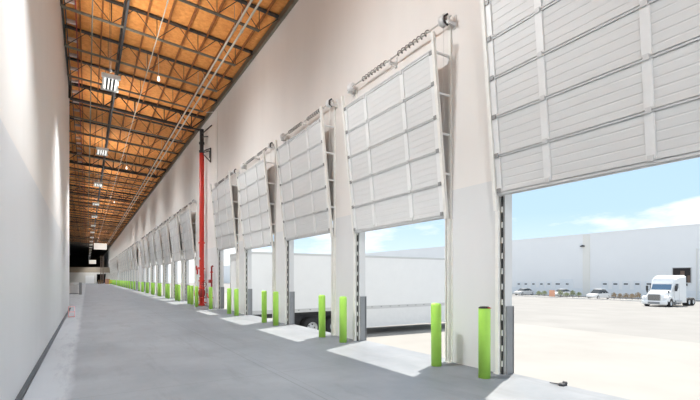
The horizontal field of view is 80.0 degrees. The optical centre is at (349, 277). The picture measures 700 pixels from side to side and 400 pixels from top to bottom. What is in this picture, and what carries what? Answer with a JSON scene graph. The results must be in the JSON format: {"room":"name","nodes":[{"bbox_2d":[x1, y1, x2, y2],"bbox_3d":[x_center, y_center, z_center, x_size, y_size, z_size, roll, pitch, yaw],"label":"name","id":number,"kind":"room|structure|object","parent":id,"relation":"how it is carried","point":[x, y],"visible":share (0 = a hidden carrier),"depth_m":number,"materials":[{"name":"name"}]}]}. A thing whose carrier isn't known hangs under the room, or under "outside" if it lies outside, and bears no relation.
{"room":"distribution center","nodes":[
{"label":"distribution center","id":0,"kind":"room"},
{"bbox_2d":[0,0,68,399],"bbox_3d":[-5.987,-3.831,7.928,0.200,10.662,29.800,0,0,-32],"label":"wall","id":1,"kind":"structure","parent":0,"point":[34,100],"depth_m":6.41,"materials":[{"name":"paint"}]},
{"bbox_2d":[15,308,70,399],"bbox_3d":[-5.877,1.482,7.998,0.062,0.035,29.800,0,0,-32],"label":"baseboard","id":2,"kind":"structure","parent":1,"relation":"attached to","point":[21,394],"depth_m":6.84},
{"bbox_2d":[61,0,69,84],"bbox_3d":[-5.878,-9.075,7.998,0.060,0.188,29.800,0,0,-32],"label":"trim","id":3,"kind":"structure","parent":1,"relation":"attached to","point":[62,9],"depth_m":15.35,"materials":[{"name":"metal"}]},
{"bbox_2d":[67,57,216,111],"bbox_3d":[-9.112,-8.587,18.904,6.230,1.139,0.117,0,0,-32],"label":"joist","id":4,"kind":"object","parent":1,"relation":"attached to","point":[72,59],"visible":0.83,"depth_m":18.71,"materials":[{"name":"metal"}]},
{"bbox_2d":[64,24,232,91],"bbox_3d":[-7.725,-8.587,16.705,6.230,1.139,0.117,0,0,-32],"label":"joist","id":5,"kind":"object","parent":1,"relation":"attached to","point":[84,32],"visible":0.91,"depth_m":16.35,"materials":[{"name":"metal"}]},
{"bbox_2d":[60,0,252,65],"bbox_3d":[-6.338,-8.587,14.505,6.230,1.139,0.117,0,0,-32],"label":"joist","id":6,"kind":"object","parent":1,"relation":"attached to","point":[115,2],"visible":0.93,"depth_m":14.38,"materials":[{"name":"metal"}]},
{"bbox_2d":[178,0,278,31],"bbox_3d":[-4.951,-8.587,12.306,6.230,1.139,0.117,0,0,-32],"label":"joist","id":7,"kind":"object","parent":1,"relation":"attached to","point":[260,9],"visible":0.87,"depth_m":13.22,"materials":[{"name":"metal"}]},
{"bbox_2d":[69,255,101,281],"bbox_3d":[-110.821,-4.000,172.591,14.670,11.000,0.200,0,0,-32],"label":"wall","id":8,"kind":"structure","parent":0,"point":[74,260],"depth_m":172.91,"materials":[{"name":"black"}]},
{"bbox_2d":[69,242,108,256],"bbox_3d":[-90.314,-9.274,139.888,14.870,1.031,77.000,0,0,-32],"label":"ceiling","id":9,"kind":"structure","parent":0,"point":[77,249],"depth_m":139.48,"materials":[{"name":"black"}]},
{"bbox_2d":[69,267,109,283],"bbox_3d":[-73.537,-0.750,113.316,14.500,4.500,0.150,0,0,-32],"label":"wall","id":10,"kind":"structure","parent":0,"point":[76,274],"depth_m":113.76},
{"bbox_2d":[85,276,93,282],"bbox_3d":[-71.446,0.420,114.499,2.020,2.160,0.080,0,0,-32],"label":"door","id":11,"kind":"structure","parent":10,"relation":"in","point":[88,279],"depth_m":114.46,"materials":[{"name":"white metal"}]},
{"bbox_2d":[63,0,288,244],"bbox_3d":[-34.301,-9.274,51.077,14.870,1.031,133.000,0,0,-32],"label":"ceiling","id":12,"kind":"structure","parent":0,"point":[182,13],"depth_m":18.10,"materials":[{"name":"wood"}]},
{"bbox_2d":[88,0,92,211],"bbox_3d":[-32.689,-8.608,52.093,0.057,0.911,133.000,0,0,-32],"label":"conduit","id":13,"kind":"object","parent":12,"relation":"hanging from","point":[92,0],"visible":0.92,"depth_m":17.26,"materials":[{"name":"grey metal"}]},
{"bbox_2d":[69,237,113,243],"bbox_3d":[-62.539,-8.859,95.869,14.498,1.737,0.221,0,0,-32],"label":"girder","id":14,"kind":"object","parent":12,"relation":"attached to","point":[69,237],"visible":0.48,"depth_m":97.09,"materials":[{"name":"black metal"}]},
{"bbox_2d":[69,232,115,239],"bbox_3d":[-55.604,-8.859,84.873,14.498,1.737,0.221,0,0,-32],"label":"girder","id":15,"kind":"object","parent":12,"relation":"attached to","point":[70,232],"visible":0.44,"depth_m":86.50,"materials":[{"name":"black metal"}]},
{"bbox_2d":[69,225,118,234],"bbox_3d":[-48.669,-8.859,73.877,14.498,1.737,0.221,0,0,-32],"label":"girder","id":16,"kind":"object","parent":12,"relation":"attached to","point":[69,225],"visible":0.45,"depth_m":75.16,"materials":[{"name":"black metal"}]},
{"bbox_2d":[69,216,125,227],"bbox_3d":[-41.734,-8.859,62.881,14.498,1.737,0.221,0,0,-32],"label":"girder","id":17,"kind":"object","parent":12,"relation":"attached to","point":[76,221],"visible":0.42,"depth_m":64.41,"materials":[{"name":"black metal"}]},
{"bbox_2d":[103,0,200,237],"bbox_3d":[-30.228,-8.880,53.645,0.044,0.097,133.000,0,0,-32],"label":"wood purlin","id":18,"kind":"object","parent":17,"relation":"attached to","point":[199,1],"visible":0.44,"depth_m":17.96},
{"bbox_2d":[94,243,106,249],"bbox_3d":[-31.696,-6.304,52.956,1.400,5.368,0.120,0,0,-32],"label":"hanging sign","id":19,"kind":"object","parent":12,"relation":"hanging from","point":[102,246],"visible":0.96,"depth_m":52.90,"materials":[{"name":"metal"}]},
{"bbox_2d":[69,204,134,217],"bbox_3d":[-34.799,-8.859,51.886,14.498,1.737,0.221,0,0,-32],"label":"girder","id":20,"kind":"object","parent":12,"relation":"attached to","point":[74,209],"visible":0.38,"depth_m":53.57,"materials":[{"name":"black metal"}]},
{"bbox_2d":[69,184,146,202],"bbox_3d":[-27.864,-8.859,40.890,14.498,1.737,0.221,0,0,-32],"label":"girder","id":21,"kind":"object","parent":12,"relation":"attached to","point":[82,187],"visible":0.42,"depth_m":42.71,"materials":[{"name":"black metal"}]},
{"bbox_2d":[100,72,120,92],"bbox_3d":[-7.531,-7.535,13.103,0.510,2.930,1.100,0,0,-32],"label":"hanging lamp","id":22,"kind":"object","parent":12,"relation":"hanging from","point":[110,82],"visible":1,"depth_m":13.02,"materials":[{"name":"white metal"}]},
{"bbox_2d":[69,151,165,177],"bbox_3d":[-20.929,-8.859,29.894,14.498,1.737,0.221,0,0,-32],"label":"joist","id":23,"kind":"object","parent":12,"relation":"attached to","point":[87,164],"visible":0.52,"depth_m":31.78,"materials":[{"name":"black metal"}]},
{"bbox_2d":[64,0,83,235],"bbox_3d":[-32.794,-9.004,50.844,0.030,0.100,131.000,0,0,-32],"label":"brace","id":24,"kind":"object","parent":23,"relation":"attached to","point":[64,0],"visible":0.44,"depth_m":18.81,"materials":[{"name":"metal"}]},
{"bbox_2d":[69,114,82,237],"bbox_3d":[-41.475,-9.138,64.168,0.044,0.097,103.200,0,0,-32],"label":"wood purlin","id":25,"kind":"object","parent":23,"relation":"attached to","point":[69,114],"visible":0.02,"depth_m":31.20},
{"bbox_2d":[75,0,85,242],"bbox_3d":[-32.541,-8.984,51.004,0.035,0.100,131.000,0,0,-32],"label":"brace","id":26,"kind":"object","parent":23,"relation":"attached to","point":[75,0],"visible":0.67,"depth_m":18.77,"materials":[{"name":"black metal"}]},
{"bbox_2d":[92,0,129,242],"bbox_3d":[-31.920,-8.589,52.578,0.070,0.710,133.000,0,0,-32],"label":"truss","id":27,"kind":"object","parent":23,"relation":"attached to","point":[126,2],"visible":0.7,"depth_m":16.71,"materials":[{"name":"black metal"}]},
{"bbox_2d":[69,222,122,231],"bbox_3d":[-45.895,-8.860,69.479,14.495,1.684,0.117,0,0,-32],"label":"joist","id":28,"kind":"object","parent":27,"relation":"attached to","point":[69,222],"visible":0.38,"depth_m":71.03,"materials":[{"name":"metal"}]},
{"bbox_2d":[69,214,127,225],"bbox_3d":[-40.347,-8.860,60.682,14.495,1.684,0.117,0,0,-32],"label":"joist","id":29,"kind":"object","parent":27,"relation":"attached to","point":[70,214],"visible":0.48,"depth_m":62.66,"materials":[{"name":"metal"}]},
{"bbox_2d":[70,212,129,223],"bbox_3d":[-38.960,-8.860,58.483,14.495,1.684,0.117,0,0,-32],"label":"joist","id":30,"kind":"object","parent":27,"relation":"attached to","point":[71,212],"visible":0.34,"depth_m":60.02,"materials":[{"name":"metal"}]},
{"bbox_2d":[70,201,135,214],"bbox_3d":[-33.412,-8.860,49.687,14.495,1.684,0.117,0,0,-32],"label":"joist","id":31,"kind":"object","parent":27,"relation":"attached to","point":[71,201],"visible":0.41,"depth_m":51.59,"materials":[{"name":"metal"}]},
{"bbox_2d":[69,197,136,211],"bbox_3d":[-32.025,-8.860,47.487,14.495,1.684,0.117,0,0,-32],"label":"joist","id":32,"kind":"object","parent":27,"relation":"attached to","point":[69,197],"visible":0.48,"depth_m":49.31,"materials":[{"name":"metal"}]},
{"bbox_2d":[69,193,139,208],"bbox_3d":[-30.638,-8.860,45.288,14.495,1.684,0.117,0,0,-32],"label":"joist","id":33,"kind":"object","parent":27,"relation":"attached to","point":[69,193],"visible":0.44,"depth_m":47.04,"materials":[{"name":"metal"}]},
{"bbox_2d":[69,189,143,205],"bbox_3d":[-29.251,-8.860,43.089,14.495,1.684,0.117,0,0,-32],"label":"joist","id":34,"kind":"object","parent":27,"relation":"attached to","point":[69,189],"visible":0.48,"depth_m":44.87,"materials":[{"name":"metal"}]},
{"bbox_2d":[69,179,149,198],"bbox_3d":[-26.477,-8.860,38.691,14.495,1.684,0.117,0,0,-32],"label":"joist","id":35,"kind":"object","parent":27,"relation":"attached to","point":[69,179],"visible":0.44,"depth_m":40.82,"materials":[{"name":"metal"}]},
{"bbox_2d":[69,173,152,193],"bbox_3d":[-25.090,-8.860,36.492,14.495,1.684,0.117,0,0,-32],"label":"joist","id":36,"kind":"object","parent":27,"relation":"attached to","point":[89,184],"visible":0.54,"depth_m":38.34,"materials":[{"name":"metal"}]},
{"bbox_2d":[69,167,156,188],"bbox_3d":[-23.703,-8.860,34.292,14.495,1.684,0.117,0,0,-32],"label":"joist","id":37,"kind":"object","parent":27,"relation":"attached to","point":[69,167],"visible":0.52,"depth_m":36.02,"materials":[{"name":"metal"}]},
{"bbox_2d":[69,160,160,183],"bbox_3d":[-22.316,-8.860,32.093,14.495,1.684,0.117,0,0,-32],"label":"joist","id":38,"kind":"object","parent":27,"relation":"attached to","point":[69,160],"visible":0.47,"depth_m":33.84,"materials":[{"name":"metal"}]},
{"bbox_2d":[69,142,171,170],"bbox_3d":[-19.542,-8.860,27.695,14.495,1.684,0.117,0,0,-32],"label":"joist","id":39,"kind":"object","parent":27,"relation":"attached to","point":[71,142],"visible":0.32,"depth_m":29.54,"materials":[{"name":"metal"}]},
{"bbox_2d":[69,131,177,162],"bbox_3d":[-18.155,-8.860,25.496,14.495,1.684,0.117,0,0,-32],"label":"joist","id":40,"kind":"object","parent":27,"relation":"attached to","point":[143,156],"visible":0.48,"depth_m":27.57,"materials":[{"name":"metal"}]},
{"bbox_2d":[69,117,184,152],"bbox_3d":[-16.768,-8.860,23.297,14.495,1.684,0.117,0,0,-32],"label":"joist","id":41,"kind":"object","parent":27,"relation":"attached to","point":[77,120],"visible":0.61,"depth_m":25.19,"materials":[{"name":"metal"}]},
{"bbox_2d":[69,101,193,141],"bbox_3d":[-15.381,-8.860,21.098,14.495,1.684,0.117,0,0,-32],"label":"joist","id":42,"kind":"object","parent":27,"relation":"attached to","point":[104,110],"visible":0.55,"depth_m":23.05,"materials":[{"name":"metal"}]},
{"bbox_2d":[98,0,168,238],"bbox_3d":[-31.099,-8.548,53.096,0.048,0.782,133.000,0,0,-32],"label":"conduit","id":43,"kind":"object","parent":23,"relation":"attached to","point":[167,0],"visible":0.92,"depth_m":16.77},
{"bbox_2d":[105,0,225,240],"bbox_3d":[-29.678,-8.837,53.992,0.044,0.097,133.000,0,0,-32],"label":"wood purlin","id":44,"kind":"object","parent":23,"relation":"attached to","point":[223,1],"visible":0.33,"depth_m":17.75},
{"bbox_2d":[112,0,275,240],"bbox_3d":[-28.579,-8.752,54.686,0.044,0.097,133.000,0,0,-32],"label":"wood purlin","id":45,"kind":"object","parent":23,"relation":"attached to","point":[273,1],"visible":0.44,"depth_m":17.83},
{"bbox_2d":[68,81,204,128],"bbox_3d":[-10.499,-8.586,21.103,6.233,1.191,0.221,0,0,-32],"label":"girder","id":46,"kind":"object","parent":12,"relation":"attached to","point":[117,95],"visible":0.92,"depth_m":20.81,"materials":[{"name":"black metal"}]},
{"bbox_2d":[96,90,108,155],"bbox_3d":[-12.023,-7.535,20.225,0.510,2.930,1.100,0,0,-32],"label":"hanging lamp","id":47,"kind":"object","parent":46,"relation":"hanging from","point":[101,151],"visible":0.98,"depth_m":19.89,"materials":[{"name":"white metal"}]},
{"bbox_2d":[96,147,108,155],"bbox_3d":[-12.023,-6.128,20.225,0.510,0.115,1.100,0,0,-32],"label":"light fixture","id":48,"kind":"object","parent":47,"relation":"on","point":[101,151],"depth_m":20.01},
{"bbox_2d":[107,0,252,243],"bbox_3d":[-29.408,-8.391,54.163,0.096,0.833,133.000,0,0,-32],"label":"pipe","id":49,"kind":"object","parent":12,"relation":"hanging from","point":[250,1],"visible":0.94,"depth_m":16.79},
{"bbox_2d":[107,0,261,245],"bbox_3d":[-29.213,-8.383,54.285,0.096,0.818,133.000,0,0,-32],"label":"pipe","id":50,"kind":"object","parent":12,"relation":"hanging from","point":[260,1],"visible":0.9,"depth_m":16.99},
{"bbox_2d":[104,0,511,373],"bbox_3d":[-48.622,-3.950,87.562,0.170,10.900,210.000,0,0,-32],"label":"wall","id":51,"kind":"structure","parent":0,"point":[321,47],"depth_m":10.70,"materials":[{"name":"paint"}]},
{"bbox_2d":[120,252,123,280],"bbox_3d":[-40.764,-1.577,74.524,0.448,6.154,3.400,0,0,-32],"label":"door","id":52,"kind":"structure","parent":51,"relation":"in","point":[121,252],"depth_m":74.57,"materials":[{"name":"silver metal"}]},
{"bbox_2d":[122,250,125,280],"bbox_3d":[-38.577,-1.577,71.056,0.448,6.154,3.400,0,0,-32],"label":"door","id":53,"kind":"structure","parent":51,"relation":"in","point":[124,250],"depth_m":70.52,"materials":[{"name":"silver metal"}]},
{"bbox_2d":[123,249,127,280],"bbox_3d":[-36.390,-1.577,67.588,0.448,6.154,3.400,0,0,-32],"label":"door","id":54,"kind":"structure","parent":51,"relation":"in","point":[125,262],"depth_m":67.10,"materials":[{"name":"silver metal"}]},
{"bbox_2d":[125,247,129,280],"bbox_3d":[-34.203,-1.577,64.120,0.448,6.154,3.400,0,0,-32],"label":"door","id":55,"kind":"structure","parent":51,"relation":"in","point":[126,253],"depth_m":63.57,"materials":[{"name":"silver metal"}]},
{"bbox_2d":[127,246,132,287],"bbox_3d":[-32.016,-1.577,60.652,0.448,6.154,3.400,0,0,-32],"label":"door","id":56,"kind":"structure","parent":51,"relation":"in","point":[130,247],"depth_m":61.10,"materials":[{"name":"silver metal"}]},
{"bbox_2d":[130,244,135,280],"bbox_3d":[-29.828,-1.577,57.184,0.448,6.154,3.400,0,0,-32],"label":"door","id":57,"kind":"structure","parent":51,"relation":"in","point":[131,249],"depth_m":57.25,"materials":[{"name":"silver metal"}]},
{"bbox_2d":[132,241,138,281],"bbox_3d":[-27.641,-1.577,53.716,0.448,6.154,3.400,0,0,-32],"label":"door","id":58,"kind":"structure","parent":51,"relation":"in","point":[134,247],"depth_m":52.92,"materials":[{"name":"silver metal"}]},
{"bbox_2d":[139,235,146,291],"bbox_3d":[-23.267,-1.577,46.780,0.448,6.154,3.400,0,0,-32],"label":"door","id":59,"kind":"structure","parent":51,"relation":"in","point":[141,242],"depth_m":46.23,"materials":[{"name":"silver metal"}]},
{"bbox_2d":[143,232,151,292],"bbox_3d":[-21.080,-1.577,43.312,0.448,6.154,3.400,0,0,-32],"label":"door","id":60,"kind":"structure","parent":51,"relation":"in","point":[146,247],"depth_m":43.09,"materials":[{"name":"silver metal"}]},
{"bbox_2d":[148,228,156,293],"bbox_3d":[-18.892,-1.577,39.845,0.448,6.154,3.400,0,0,-32],"label":"door","id":61,"kind":"structure","parent":51,"relation":"in","point":[150,237],"depth_m":39.68,"materials":[{"name":"silver metal"}]},
{"bbox_2d":[153,223,163,295],"bbox_3d":[-16.705,-1.577,36.377,0.448,6.154,3.400,0,0,-32],"label":"door","id":62,"kind":"structure","parent":51,"relation":"in","point":[157,238],"depth_m":36.15,"materials":[{"name":"silver metal"}]},
{"bbox_2d":[160,217,172,297],"bbox_3d":[-14.518,-1.577,32.909,0.448,6.154,3.400,0,0,-32],"label":"door","id":63,"kind":"structure","parent":51,"relation":"in","point":[166,244],"depth_m":32.48,"materials":[{"name":"silver metal"}]},
{"bbox_2d":[168,209,182,299],"bbox_3d":[-12.331,-1.577,29.441,0.448,6.154,3.400,0,0,-32],"label":"door","id":64,"kind":"structure","parent":51,"relation":"in","point":[175,238],"depth_m":29.22,"materials":[{"name":"silver metal"}]},
{"bbox_2d":[179,199,196,302],"bbox_3d":[-10.144,-1.577,25.973,0.448,6.154,3.400,0,0,-32],"label":"door","id":65,"kind":"structure","parent":51,"relation":"in","point":[185,217],"depth_m":25.79,"materials":[{"name":"silver metal"}]},
{"bbox_2d":[103,0,298,255],"bbox_3d":[-48.736,-8.644,87.490,0.100,0.228,210.000,0,0,-32],"label":"trim","id":66,"kind":"structure","parent":51,"relation":"attached to","point":[291,3],"depth_m":17.93,"materials":[{"name":"grey metal"}]},
{"bbox_2d":[221,287,223,308],"bbox_3d":[-6.271,0.970,20.446,0.175,1.060,0.122,0,0,-32],"label":"trim","id":67,"kind":"structure","parent":51,"relation":"attached to","point":[222,288],"depth_m":20.40,"materials":[{"name":"grey metal"}]},
{"bbox_2d":[210,169,239,308],"bbox_3d":[-5.769,-1.577,19.037,0.448,6.154,3.400,0,0,-32],"label":"door","id":68,"kind":"structure","parent":51,"relation":"in","point":[224,218],"depth_m":18.84,"materials":[{"name":"silver metal"}]},
{"bbox_2d":[248,289,251,314],"bbox_3d":[-4.084,0.970,16.978,0.175,1.060,0.122,0,0,-32],"label":"trim","id":69,"kind":"structure","parent":51,"relation":"attached to","point":[249,290],"depth_m":16.92,"materials":[{"name":"grey metal"}]},
{"bbox_2d":[236,142,275,321],"bbox_3d":[-3.582,-1.577,15.569,0.448,6.154,3.400,0,0,-32],"label":"door","id":70,"kind":"structure","parent":51,"relation":"in","point":[252,184],"depth_m":15.29,"materials":[{"name":"silver metal"}]},
{"bbox_2d":[290,292,294,324],"bbox_3d":[-1.897,0.970,13.510,0.175,1.060,0.122,0,0,-32],"label":"trim","id":71,"kind":"structure","parent":51,"relation":"attached to","point":[292,294],"depth_m":13.46,"materials":[{"name":"grey metal"}]},
{"bbox_2d":[274,98,337,335],"bbox_3d":[-1.395,-1.577,12.102,0.448,6.154,3.400,0,0,-32],"label":"door","id":72,"kind":"structure","parent":51,"relation":"in","point":[302,169],"depth_m":11.77,"materials":[{"name":"silver metal"}]},
{"bbox_2d":[360,296,365,340],"bbox_3d":[0.290,0.970,10.042,0.175,1.060,0.122,0,0,-32],"label":"trim","id":73,"kind":"structure","parent":51,"relation":"attached to","point":[362,298],"depth_m":9.97,"materials":[{"name":"grey metal"}]},
{"bbox_2d":[341,13,455,362],"bbox_3d":[0.792,-1.577,8.634,0.448,6.154,3.400,0,0,-32],"label":"door","id":74,"kind":"structure","parent":51,"relation":"in","point":[394,147],"depth_m":8.22,"materials":[{"name":"silver metal"}]},
{"bbox_2d":[506,306,513,373],"bbox_3d":[2.477,0.970,6.574,0.175,1.060,0.122,0,0,-32],"label":"trim","id":75,"kind":"structure","parent":51,"relation":"attached to","point":[509,309],"depth_m":6.51,"materials":[{"name":"grey metal"}]},
{"bbox_2d":[480,0,699,374],"bbox_3d":[2.979,-1.577,5.166,0.448,6.154,3.400,0,0,-32],"label":"door","id":76,"kind":"structure","parent":51,"relation":"in","point":[577,90],"depth_m":5.28,"materials":[{"name":"silver metal"}]},
{"bbox_2d":[23,282,629,399],"bbox_3d":[-54.754,2.350,83.694,14.670,1.700,210.000,0,0,-32],"label":"floor","id":77,"kind":"structure","parent":0,"point":[120,343],"depth_m":7.07,"materials":[{"name":"concrete"}]},
{"bbox_2d":[69,285,78,293],"bbox_3d":[-26.147,1.070,39.301,1.000,0.860,0.620,0,0,-32],"label":"base cabinet","id":78,"kind":"object","parent":77,"relation":"on","point":[73,289],"visible":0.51,"depth_m":39.12,"materials":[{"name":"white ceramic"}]},
{"bbox_2d":[69,282,81,294],"bbox_3d":[-25.482,0.950,37.131,2.710,1.100,0.180,0,0,-32],"label":"guard rail","id":79,"kind":"object","parent":77,"relation":"on","point":[79,283],"visible":0.49,"depth_m":37.68,"materials":[{"name":"grey metal"}]},
{"bbox_2d":[102,256,103,282],"bbox_3d":[-68.045,-2.300,114.918,0.480,7.600,0.480,0,0,-32],"label":"steel column","id":80,"kind":"structure","parent":77,"relation":"on","point":[102,256],"depth_m":114.85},
{"bbox_2d":[167,284,169,298],"bbox_3d":[-13.290,0.964,30.553,0.176,1.072,0.176,0,0,-32],"label":"bollard","id":81,"kind":"object","parent":77,"relation":"on","point":[168,285],"visible":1,"depth_m":30.48,"materials":[{"name":"plastic"}]},
{"bbox_2d":[175,284,177,299],"bbox_3d":[-11.641,0.964,27.947,0.176,1.072,0.176,0,0,-32],"label":"bollard","id":82,"kind":"object","parent":77,"relation":"on","point":[176,285],"visible":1,"depth_m":27.87,"materials":[{"name":"plastic"}]},
{"bbox_2d":[178,285,180,300],"bbox_3d":[-11.100,0.964,27.085,0.176,1.072,0.176,0,0,-32],"label":"bollard","id":83,"kind":"object","parent":77,"relation":"on","point":[179,286],"visible":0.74,"depth_m":27.01,"materials":[{"name":"plastic"}]},
{"bbox_2d":[187,285,190,303],"bbox_3d":[-9.460,0.964,24.480,0.176,1.072,0.176,0,0,-32],"label":"bollard","id":84,"kind":"object","parent":77,"relation":"on","point":[188,286],"visible":0.98,"depth_m":24.41,"materials":[{"name":"plastic"}]},
{"bbox_2d":[190,286,193,303],"bbox_3d":[-8.980,0.964,23.719,0.176,1.072,0.176,0,0,-32],"label":"bollard","id":85,"kind":"object","parent":77,"relation":"on","point":[191,287],"visible":1,"depth_m":23.65,"materials":[{"name":"plastic"}]},
{"bbox_2d":[195,286,197,306],"bbox_3d":[-8.034,0.964,21.830,0.176,1.072,0.176,0,0,-32],"label":"bollard","id":86,"kind":"object","parent":77,"relation":"on","point":[196,287],"visible":1,"depth_m":21.75,"materials":[{"name":"plastic"}]},
{"bbox_2d":[192,125,211,305],"bbox_3d":[-7.785,-3.325,22.242,2.004,9.650,0.902,0,0,28],"label":"pipe","id":87,"kind":"object","parent":77,"relation":"on","point":[201,292],"visible":0.91,"depth_m":22.50,"materials":[{"name":"red metal"}]},
{"bbox_2d":[206,265,212,297],"bbox_3d":[-7.182,0.430,21.390,0.208,2.140,0.687,0,0,-32],"label":"drain pipe","id":88,"kind":"object","parent":77,"relation":"on","point":[211,272],"visible":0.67,"depth_m":21.18,"materials":[{"name":"red metal"}]},
{"bbox_2d":[209,287,212,308],"bbox_3d":[-6.729,0.964,20.150,0.176,1.072,0.176,0,0,-32],"label":"bollard","id":89,"kind":"object","parent":77,"relation":"on","point":[210,288],"visible":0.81,"depth_m":20.07,"materials":[{"name":"plastic"}]},
{"bbox_2d":[227,288,230,313],"bbox_3d":[-5.082,0.964,17.544,0.176,1.072,0.176,0,0,-32],"label":"bollard","id":90,"kind":"object","parent":77,"relation":"on","point":[228,289],"visible":1,"depth_m":17.47,"materials":[{"name":"plastic"}]},
{"bbox_2d":[234,289,238,315],"bbox_3d":[-4.542,0.964,16.682,0.176,1.072,0.176,0,0,-32],"label":"bollard","id":91,"kind":"object","parent":77,"relation":"on","point":[236,291],"visible":1,"depth_m":16.61,"materials":[{"name":"plastic"}]},
{"bbox_2d":[262,291,266,322],"bbox_3d":[-2.896,0.964,14.076,0.176,1.072,0.176,0,0,-32],"label":"bollard","id":92,"kind":"object","parent":77,"relation":"on","point":[264,293],"visible":1,"depth_m":14.00,"materials":[{"name":"plastic"}]},
{"bbox_2d":[273,292,278,325],"bbox_3d":[-2.351,0.964,13.213,0.176,1.072,0.176,0,0,-32],"label":"bollard","id":93,"kind":"object","parent":77,"relation":"on","point":[275,294],"visible":1,"depth_m":13.14,"materials":[{"name":"plastic"}]},
{"bbox_2d":[318,295,325,336],"bbox_3d":[-0.712,0.964,10.609,0.176,1.072,0.176,0,0,-32],"label":"bollard","id":94,"kind":"object","parent":77,"relation":"on","point":[321,298],"visible":1,"depth_m":10.53,"materials":[{"name":"plastic"}]},
{"bbox_2d":[339,296,346,342],"bbox_3d":[-0.163,0.964,9.745,0.176,1.072,0.176,0,0,-32],"label":"bollard","id":95,"kind":"object","parent":77,"relation":"on","point":[343,299],"visible":1,"depth_m":9.68,"materials":[{"name":"plastic"}]},
{"bbox_2d":[431,303,441,366],"bbox_3d":[1.476,0.964,7.141,0.176,1.072,0.176,0,0,-32],"label":"bollard","id":96,"kind":"object","parent":77,"relation":"on","point":[436,342],"visible":1,"depth_m":7.06,"materials":[{"name":"plastic"}]},
{"bbox_2d":[478,306,490,378],"bbox_3d":[2.031,0.963,6.273,0.197,1.075,0.180,0,0,27],"label":"bollard","id":97,"kind":"object","parent":77,"relation":"on","point":[484,312],"visible":1,"depth_m":6.21,"materials":[{"name":"plastic"}]},
{"bbox_2d":[550,381,567,385],"bbox_3d":[2.935,1.472,5.877,0.125,0.057,0.210,0,0,-32],"label":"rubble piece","id":98,"kind":"object","parent":77,"relation":"on","point":[564,383],"visible":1,"depth_m":5.81,"materials":[{"name":"stone"}]},
{"bbox_3d":[-69.474,-8.859,106.864,14.498,1.737,0.221,0,0,-32],"label":"girder","id":99,"kind":"object","parent":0,"visible":0},
{"bbox_2d":[79,0,85,225],"bbox_3d":[-32.977,-9.095,51.912,0.044,0.097,133.000,0,0,-32],"label":"wood purlin","id":100,"kind":"object","parent":99,"relation":"attached to","point":[79,0],"visible":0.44,"depth_m":18.27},
{"bbox_2d":[89,0,103,233],"bbox_3d":[-32.427,-9.052,52.258,0.044,0.097,133.000,0,0,-32],"label":"wood purlin","id":101,"kind":"object","parent":99,"relation":"attached to","point":[102,0],"visible":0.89,"depth_m":18.35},
{"bbox_2d":[96,0,151,237],"bbox_3d":[-31.328,-8.966,52.952,0.044,0.097,133.000,0,0,-32],"label":"wood purlin","id":102,"kind":"object","parent":99,"relation":"attached to","point":[150,2],"visible":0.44,"depth_m":17.25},
{"bbox_2d":[101,0,176,232],"bbox_3d":[-30.778,-8.923,53.299,0.044,0.097,133.000,0,0,-32],"label":"wood purlin","id":103,"kind":"object","parent":99,"relation":"attached to","point":[174,2],"visible":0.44,"depth_m":17.79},
{"bbox_2d":[112,0,249,234],"bbox_3d":[-29.128,-8.794,54.339,0.044,0.097,133.000,0,0,-32],"label":"wood purlin","id":104,"kind":"object","parent":99,"relation":"attached to","point":[243,9],"visible":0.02,"depth_m":18.16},
{"label":"outside","id":105,"kind":"structure","parent":0,"visible":0},
{"bbox_2d":[155,283,699,399],"bbox_3d":[-16.751,3.686,149.043,119.320,1.672,390.000,0,0,-32],"label":"ground","id":106,"kind":"structure","parent":105,"point":[632,350],"depth_m":19.35,"materials":[{"name":"concrete"}]},
{"bbox_2d":[230,252,444,331],"bbox_3d":[1.592,0.863,23.607,16.020,4.050,2.635,0,0,-32],"label":"trailer","id":107,"kind":"object","parent":106,"relation":"on","point":[398,290],"visible":0.44,"depth_m":21.88,"materials":[{"name":"grey"}]},
{"bbox_2d":[224,224,699,299],"bbox_3d":[14.046,-2.717,168.466,28.500,13.026,390.000,0,0,-32],"label":"warehouse building","id":108,"kind":"structure","parent":106,"relation":"on","point":[624,261],"depth_m":83.84,"materials":[{"name":"white concrete"}]},
{"bbox_2d":[514,288,533,294],"bbox_3d":[37.426,2.930,89.686,4.560,1.522,1.840,0,0,-27],"label":"parked car","id":109,"kind":"object","parent":106,"relation":"on","point":[523,291],"visible":0.99,"depth_m":89.01,"materials":[{"name":"silver metal"}]},
{"bbox_2d":[555,289,571,296],"bbox_3d":[42.480,2.941,83.549,4.560,1.522,1.840,0,0,-29],"label":"parked car","id":110,"kind":"object","parent":106,"relation":"on","point":[557,290],"visible":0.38,"depth_m":82.86,"materials":[{"name":"white paint"}]},
{"bbox_2d":[512,295,641,300],"bbox_3d":[34.222,3.638,81.880,0.250,0.360,48.000,0,0,-32],"label":"kerb","id":111,"kind":"object","parent":106,"relation":"on","point":[512,295],"visible":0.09,"depth_m":72.28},
{"bbox_2d":[586,289,610,298],"bbox_3d":[43.655,2.779,73.249,4.560,1.742,1.840,0,0,-27],"label":"parked car","id":112,"kind":"object","parent":106,"relation":"on","point":[596,293],"visible":0.98,"depth_m":72.56,"materials":[{"name":"white paint"}]},
{"bbox_2d":[641,275,694,306],"bbox_3d":[40.090,1.579,52.477,8.232,3.861,3.300,0,0,-32],"label":"tractor","id":113,"kind":"object","parent":106,"relation":"on","point":[669,290],"visible":0.99,"depth_m":50.98,"materials":[{"name":"white paint"}]},
{"bbox_2d":[648,294,660,300],"bbox_3d":[36.693,2.337,50.335,0.105,0.729,1.356,0,0,-32],"label":"grille","id":114,"kind":"object","parent":113,"relation":"attached to","point":[651,297],"depth_m":50.26,"materials":[{"name":"black metal"}]},
{"bbox_2d":[645,290,670,300],"bbox_3d":[37.516,2.170,50.853,1.880,1.379,2.418,0,0,-32],"label":"hood","id":115,"kind":"object","parent":113,"relation":"attached to","point":[653,295],"depth_m":50.21,"materials":[{"name":"white metal"}]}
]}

